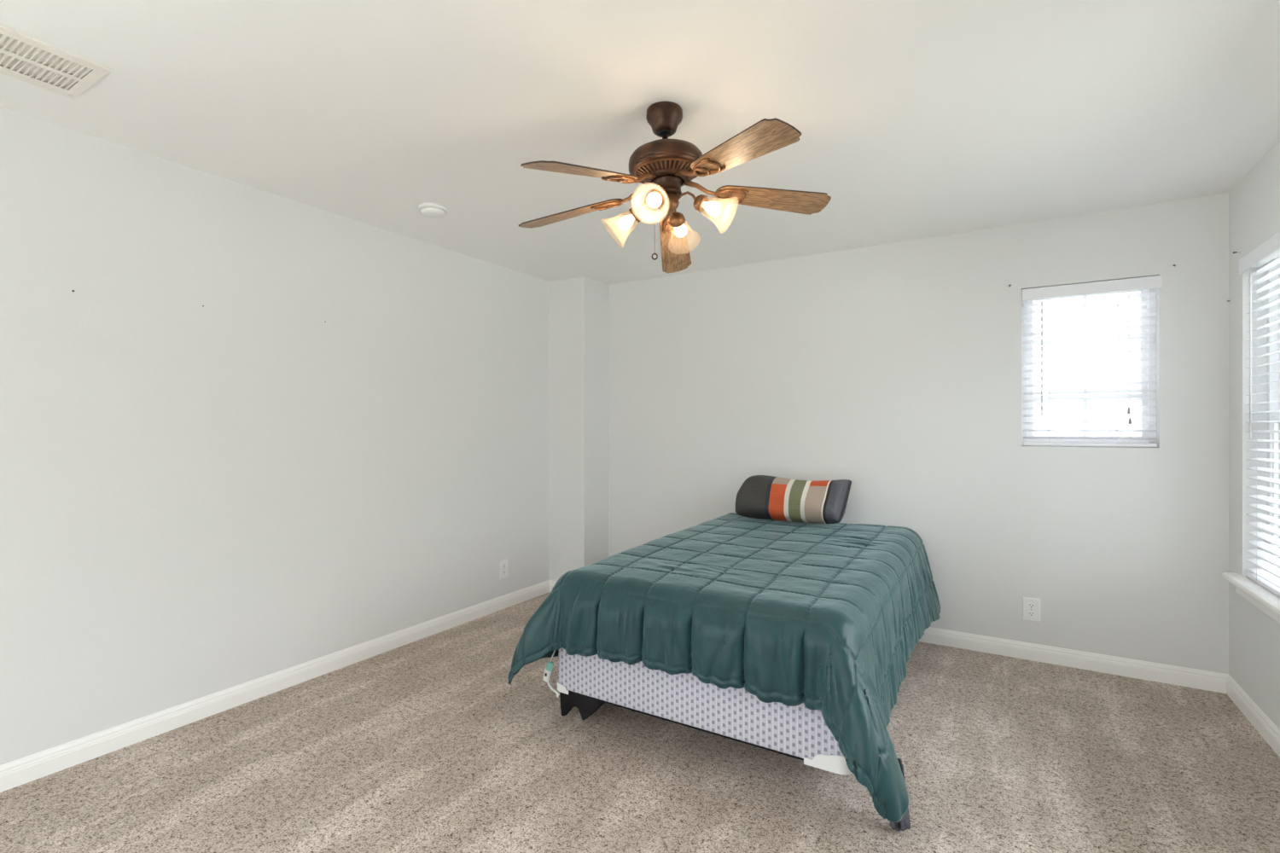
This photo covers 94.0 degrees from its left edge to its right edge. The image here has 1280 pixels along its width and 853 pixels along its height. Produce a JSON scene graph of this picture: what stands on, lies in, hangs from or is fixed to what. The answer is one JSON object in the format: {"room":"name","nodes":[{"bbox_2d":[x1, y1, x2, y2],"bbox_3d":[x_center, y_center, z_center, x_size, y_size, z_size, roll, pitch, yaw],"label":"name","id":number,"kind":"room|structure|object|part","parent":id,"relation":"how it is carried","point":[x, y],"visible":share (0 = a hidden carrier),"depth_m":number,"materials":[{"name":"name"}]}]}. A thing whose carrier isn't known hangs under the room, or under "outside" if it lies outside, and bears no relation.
{"room":"bedroom","nodes":[
{"label":"bedroom","id":0,"kind":"room"},
{"bbox_2d":[0,106,549,765],"bbox_3d":[-2.461,0.090,2.707,0.160,2.740,7.185,0,0,31],"label":"wall","id":1,"kind":"structure","parent":0,"point":[197,501],"depth_m":3.07,"materials":[{"name":"white paint"}]},
{"bbox_2d":[0,580,549,792],"bbox_3d":[-2.483,1.408,2.504,0.014,0.104,6.495,0,0,31],"label":"baseboard","id":2,"kind":"structure","parent":1,"relation":"attached to","point":[16,773],"depth_m":3.07,"materials":[{"name":"white wood"}]},
{"bbox_2d":[500,558,507,579],"bbox_3d":[-1.092,1.144,4.794,0.009,0.144,0.090,0,0,31],"label":"wall outlet","id":3,"kind":"object","parent":1,"relation":"attached to","point":[503,564],"visible":1,"depth_m":4.79,"materials":[{"name":"white plastic"}]},
{"bbox_2d":[549,276,608,581],"bbox_3d":[-0.542,0.090,5.341,0.380,2.740,0.370,0,0,31],"label":"wall pier","id":4,"kind":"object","parent":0,"point":[578,306],"visible":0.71,"depth_m":5.20,"materials":[{"name":"white paint"}]},
{"bbox_2d":[549,580,556,592],"bbox_3d":[-0.636,1.408,5.173,0.394,0.104,0.014,0,0,31],"label":"baseboard","id":5,"kind":"object","parent":4,"relation":"attached to","point":[552,583],"visible":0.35,"depth_m":5.25,"materials":[{"name":"white wood"}]},
{"bbox_2d":[0,0,1279,285],"bbox_3d":[-0.478,-1.340,1.500,4.803,0.120,7.185,0,0,31],"label":"ceiling","id":6,"kind":"structure","parent":0,"point":[916,119],"depth_m":2.36,"materials":[{"name":"white paint"}]},
{"bbox_2d":[0,24,110,98],"bbox_3d":[-2.239,-1.275,1.912,0.357,0.010,0.738,0,0,31],"label":"ceiling vent","id":7,"kind":"object","parent":6,"relation":"in","point":[96,71],"visible":1,"depth_m":2.11,"materials":[{"name":"white metal"}]},
{"bbox_2d":[418,203,448,218],"bbox_3d":[-1.212,-1.257,3.500,0.168,0.046,0.168,0,0,31],"label":"smoke detector","id":8,"kind":"object","parent":6,"relation":"attached to","point":[428,210],"visible":1,"depth_m":3.46,"materials":[{"name":"white plastic"}]},
{"bbox_2d":[518,101,831,273],"bbox_3d":[0.070,-0.975,2.417,1.327,0.611,1.320,0,0,31],"label":"ceiling fan","id":9,"kind":"object","parent":6,"relation":"hanging from","point":[665,165],"visible":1,"depth_m":2.36,"materials":[{"name":"brown wood"}]},
{"bbox_3d":[-0.307,-0.925,2.596,0.496,0.072,0.148,0,0,27],"label":"blade","id":10,"kind":"part","parent":9,"relation":"part of","materials":[{"name":"brown wood"}]},
{"bbox_3d":[-0.183,-0.888,2.079,0.489,0.115,0.149,0,0,-45],"label":"blade","id":11,"kind":"part","parent":9,"relation":"part of","materials":[{"name":"brown wood"}]},
{"bbox_3d":[-0.053,-0.848,2.471,0.082,0.070,0.056,0,0,31],"label":"light bulb","id":12,"kind":"part","parent":9,"relation":"part of","materials":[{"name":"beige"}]},
{"bbox_3d":[0.037,-0.911,2.443,0.085,0.045,0.011,0,0,19],"label":"lamp arm","id":13,"kind":"part","parent":9,"relation":"part of","materials":[{"name":"brown metal"}]},
{"bbox_3d":[0.060,-0.854,2.249,0.056,0.068,0.083,0,0,31],"label":"light bulb","id":14,"kind":"part","parent":9,"relation":"part of","materials":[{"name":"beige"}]},
{"bbox_3d":[0.060,-0.818,2.398,0.004,0.246,0.002,0,0,31],"label":"pull chain","id":15,"kind":"part","parent":9,"relation":"part of","materials":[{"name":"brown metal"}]},
{"bbox_3d":[0.154,-0.867,2.858,0.147,0.151,0.482,0,0,10],"label":"blade","id":16,"kind":"part","parent":9,"relation":"part of","materials":[{"name":"brown wood"}]},
{"bbox_3d":[0.169,-0.856,2.583,0.056,0.068,0.084,0,0,31],"label":"light bulb","id":17,"kind":"part","parent":9,"relation":"part of","materials":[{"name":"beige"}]},
{"bbox_3d":[0.187,-0.920,2.391,0.087,0.043,0.011,0,0,19],"label":"lamp arm","id":18,"kind":"part","parent":9,"relation":"part of","materials":[{"name":"brown metal"}]},
{"bbox_3d":[0.281,-0.862,2.362,0.084,0.066,0.056,0,0,31],"label":"light bulb","id":19,"kind":"part","parent":9,"relation":"part of","materials":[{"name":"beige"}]},
{"bbox_3d":[0.343,-0.932,2.029,0.149,0.066,0.496,0,0,-27],"label":"blade","id":20,"kind":"part","parent":9,"relation":"part of","materials":[{"name":"brown wood"}]},
{"bbox_3d":[0.553,-0.954,2.518,0.497,0.048,0.148,0,0,-9],"label":"blade","id":21,"kind":"part","parent":9,"relation":"part of","materials":[{"name":"brown wood"}]},
{"bbox_2d":[0,592,1279,852],"bbox_3d":[-0.478,1.520,1.500,4.803,0.120,7.185,0,0,31],"label":"floor","id":22,"kind":"structure","parent":0,"point":[426,745],"depth_m":2.49,"materials":[{"name":"beige carpet"}]},
{"bbox_3d":[0.719,1.385,3.505,1.373,0.149,2.025,0,0,31],"label":"frame","id":23,"kind":"object","parent":22,"relation":"on","visible":0},
{"bbox_2d":[557,647,852,774],"bbox_3d":[0.718,1.256,3.503,1.447,0.393,2.076,0,0,31],"label":"box spring","id":24,"kind":"object","parent":23,"relation":"on","point":[584,683],"visible":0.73,"depth_m":2.58,"materials":[{"name":"white fabric"}]},
{"bbox_2d":[542,650,559,698],"bbox_3d":[-0.448,1.234,3.011,0.079,0.232,0.108,0,0,-11],"label":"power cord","id":25,"kind":"object","parent":24,"relation":"attached to","point":[546,678],"visible":0.92,"depth_m":3.03,"materials":[{"name":"white plastic"}]},
{"bbox_2d":[545,661,553,671],"bbox_3d":[-0.457,1.215,3.023,0.043,0.049,0.012,0,0,14],"label":"tag","id":26,"kind":"object","parent":25,"relation":"attached to","point":[549,666],"visible":1,"depth_m":3.02,"materials":[{"name":"teal plastic"}]},
{"bbox_3d":[-0.438,1.321,3.002,0.016,0.059,0.102,0,0,-42],"label":"cord","id":27,"kind":"part","parent":25,"relation":"part of","materials":[{"name":"white plastic"}]},
{"bbox_3d":[0.725,0.902,3.515,1.425,0.315,2.081,0,0,31],"label":"mattress","id":28,"kind":"object","parent":24,"relation":"on","visible":0},
{"bbox_2d":[507,512,941,822],"bbox_3d":[0.683,1.002,3.396,1.814,0.637,2.351,0,0,31],"label":"comforter","id":29,"kind":"object","parent":28,"relation":"on","point":[829,619],"visible":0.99,"depth_m":2.67,"materials":[{"name":"teal fabric"}]},
{"bbox_2d":[735,475,851,523],"bbox_3d":[1.073,0.518,4.271,0.816,0.315,0.278,0,0,35],"label":"pillow","id":30,"kind":"object","parent":29,"relation":"on","point":[759,497],"visible":1,"depth_m":4.16,"materials":[{"name":"multicoloured fabric"}]},
{"bbox_2d":[889,758,910,831],"bbox_3d":[0.936,1.345,2.189,0.065,0.222,0.138,0,0,3],"label":"cloth","id":31,"kind":"object","parent":29,"relation":"hanging from","point":[904,824],"visible":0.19,"depth_m":2.14,"materials":[{"name":"grey fabric"}]},
{"bbox_2d":[608,192,1228,674],"bbox_3d":[1.416,0.090,4.459,4.643,2.740,0.160,0,0,31],"label":"wall","id":32,"kind":"structure","parent":0,"point":[893,370],"depth_m":3.94,"materials":[{"name":"white paint"}]},
{"bbox_2d":[1023,597,1040,622],"bbox_3d":[2.446,1.145,3.733,0.090,0.144,0.009,0,0,31],"label":"wall outlet","id":33,"kind":"object","parent":32,"relation":"attached to","point":[1031,606],"visible":1,"depth_m":3.73,"materials":[{"name":"white plastic"}]},
{"bbox_2d":[1027,603,1035,608],"bbox_3d":[2.444,1.120,3.731,0.039,0.029,0.003,0,0,31],"label":"receptacle","id":34,"kind":"object","parent":33,"relation":"attached to","point":[1029,605],"depth_m":3.73,"materials":[{"name":"white plastic"}]},
{"bbox_2d":[1027,611,1035,616],"bbox_3d":[2.444,1.170,3.731,0.039,0.029,0.003,0,0,31],"label":"receptacle","id":35,"kind":"object","parent":33,"relation":"attached to","point":[1029,613],"depth_m":3.73,"materials":[{"name":"white plastic"}]},
{"bbox_2d":[919,627,1228,693],"bbox_3d":[1.465,1.408,4.327,4.103,0.104,0.014,0,0,31],"label":"baseboard","id":36,"kind":"structure","parent":32,"relation":"attached to","point":[1194,678],"depth_m":3.59,"materials":[{"name":"white wood"}]},
{"bbox_2d":[1021,288,1156,448],"bbox_3d":[2.749,-0.373,3.691,0.666,0.994,0.065,0,0,31],"label":"window","id":37,"kind":"structure","parent":32,"relation":"in","point":[1152,298],"depth_m":3.66,"materials":[{"name":"white plastic"}]},
{"bbox_3d":[2.755,-0.501,3.701,0.598,0.670,0.020,0,0,31],"label":"sash","id":38,"kind":"part","parent":37,"relation":"part of","materials":[{"name":"white plastic"}]},
{"bbox_3d":[2.743,-0.052,3.681,0.598,0.284,0.020,0,0,31],"label":"sash","id":39,"kind":"part","parent":37,"relation":"part of","materials":[{"name":"white plastic"}]},
{"bbox_2d":[1021,275,1162,447],"bbox_3d":[2.705,-0.370,3.607,0.674,0.984,0.073,0,0,31],"label":"window blind","id":40,"kind":"object","parent":37,"relation":"attached to","point":[1149,282],"visible":1,"depth_m":3.60,"materials":[{"name":"white plastic"}]},
{"bbox_3d":[2.545,-0.345,3.714,0.016,0.934,0.055,0,0,31],"label":"ladder cord","id":41,"kind":"part","parent":40,"relation":"part of","materials":[{"name":"white fabric"}]},
{"bbox_3d":[2.704,0.108,3.617,0.646,0.020,0.052,0,0,31],"label":"rail","id":42,"kind":"part","parent":40,"relation":"part of","materials":[{"name":"white plastic"}]},
{"bbox_3d":[2.851,-0.454,3.486,0.004,0.697,0.002,0,0,31],"label":"lift cord","id":43,"kind":"part","parent":40,"relation":"part of","materials":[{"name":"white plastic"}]},
{"bbox_3d":[2.856,-0.423,3.483,0.004,0.757,0.002,0,0,31],"label":"lift cord","id":44,"kind":"part","parent":40,"relation":"part of","materials":[{"name":"white fabric"}]},
{"bbox_2d":[1228,139,1279,730],"bbox_3d":[1.463,0.090,0.225,0.160,2.740,7.025,0,0,31],"label":"wall","id":45,"kind":"structure","parent":0,"point":[1254,201],"depth_m":3.06,"materials":[{"name":"white paint"}]},
{"bbox_2d":[1221,571,1279,623],"bbox_3d":[2.554,0.793,2.133,0.155,0.038,2.376,0,0,31],"label":"trim","id":46,"kind":"structure","parent":45,"relation":"attached to","point":[1271,601],"depth_m":2.83,"materials":[{"name":"white wood"}]},
{"bbox_2d":[1226,674,1279,757],"bbox_3d":[1.430,1.408,0.338,0.014,0.104,6.865,0,0,31],"label":"baseboard","id":47,"kind":"structure","parent":45,"relation":"attached to","point":[1266,729],"depth_m":2.90,"materials":[{"name":"white wood"}]},
{"bbox_2d":[1239,231,1279,597],"bbox_3d":[2.888,-0.045,2.670,0.076,1.639,0.960,0,0,31],"label":"window blind","id":48,"kind":"object","parent":45,"relation":"attached to","point":[1268,250],"visible":1,"depth_m":2.91,"materials":[{"name":"white plastic"}]},
{"bbox_3d":[2.892,0.760,2.656,0.052,0.020,0.927,0,0,31],"label":"rail","id":49,"kind":"part","parent":48,"relation":"part of","materials":[{"name":"white plastic"}]},
{"bbox_3d":[3.054,-0.021,2.923,0.055,1.589,0.016,0,0,31],"label":"ladder cord","id":50,"kind":"part","parent":48,"relation":"part of","materials":[{"name":"white fabric"}]},
{"bbox_2d":[1267,255,1279,578],"bbox_3d":[2.965,-0.037,2.615,0.060,1.675,0.950,0,0,31],"label":"window","id":51,"kind":"structure","parent":45,"relation":"in","point":[1276,376],"depth_m":3.00,"materials":[{"name":"white plastic"}]},
{"bbox_3d":[2.955,0.357,2.621,0.020,0.818,0.882,0,0,31],"label":"sash","id":52,"kind":"part","parent":51,"relation":"part of","materials":[{"name":"white plastic"}]},
{"bbox_3d":[2.955,0.357,2.621,0.004,0.758,0.822,0,0,31],"label":"pane","id":53,"kind":"part","parent":51,"relation":"part of","materials":[{"name":"clear glass"}]},
{"bbox_3d":[2.975,-0.432,2.608,0.020,0.818,0.882,0,0,31],"label":"sash","id":54,"kind":"part","parent":51,"relation":"part of","materials":[{"name":"white plastic"}]},
{"label":"outside","id":55,"kind":"structure","parent":0,"visible":0},
{"bbox_3d":[5.200,1.885,8.542,80.000,0.150,100.000,0,0,31],"label":"ground","id":56,"kind":"structure","parent":55,"visible":0},
{"bbox_2d":[1121,427,1140,436],"bbox_3d":[8.316,0.875,10.149,2.555,2.083,2.802,0,0,-31],"label":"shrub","id":57,"kind":"object","parent":56,"relation":"on","point":[1125,434],"visible":0.02,"depth_m":9.91,"materials":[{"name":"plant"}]}
]}

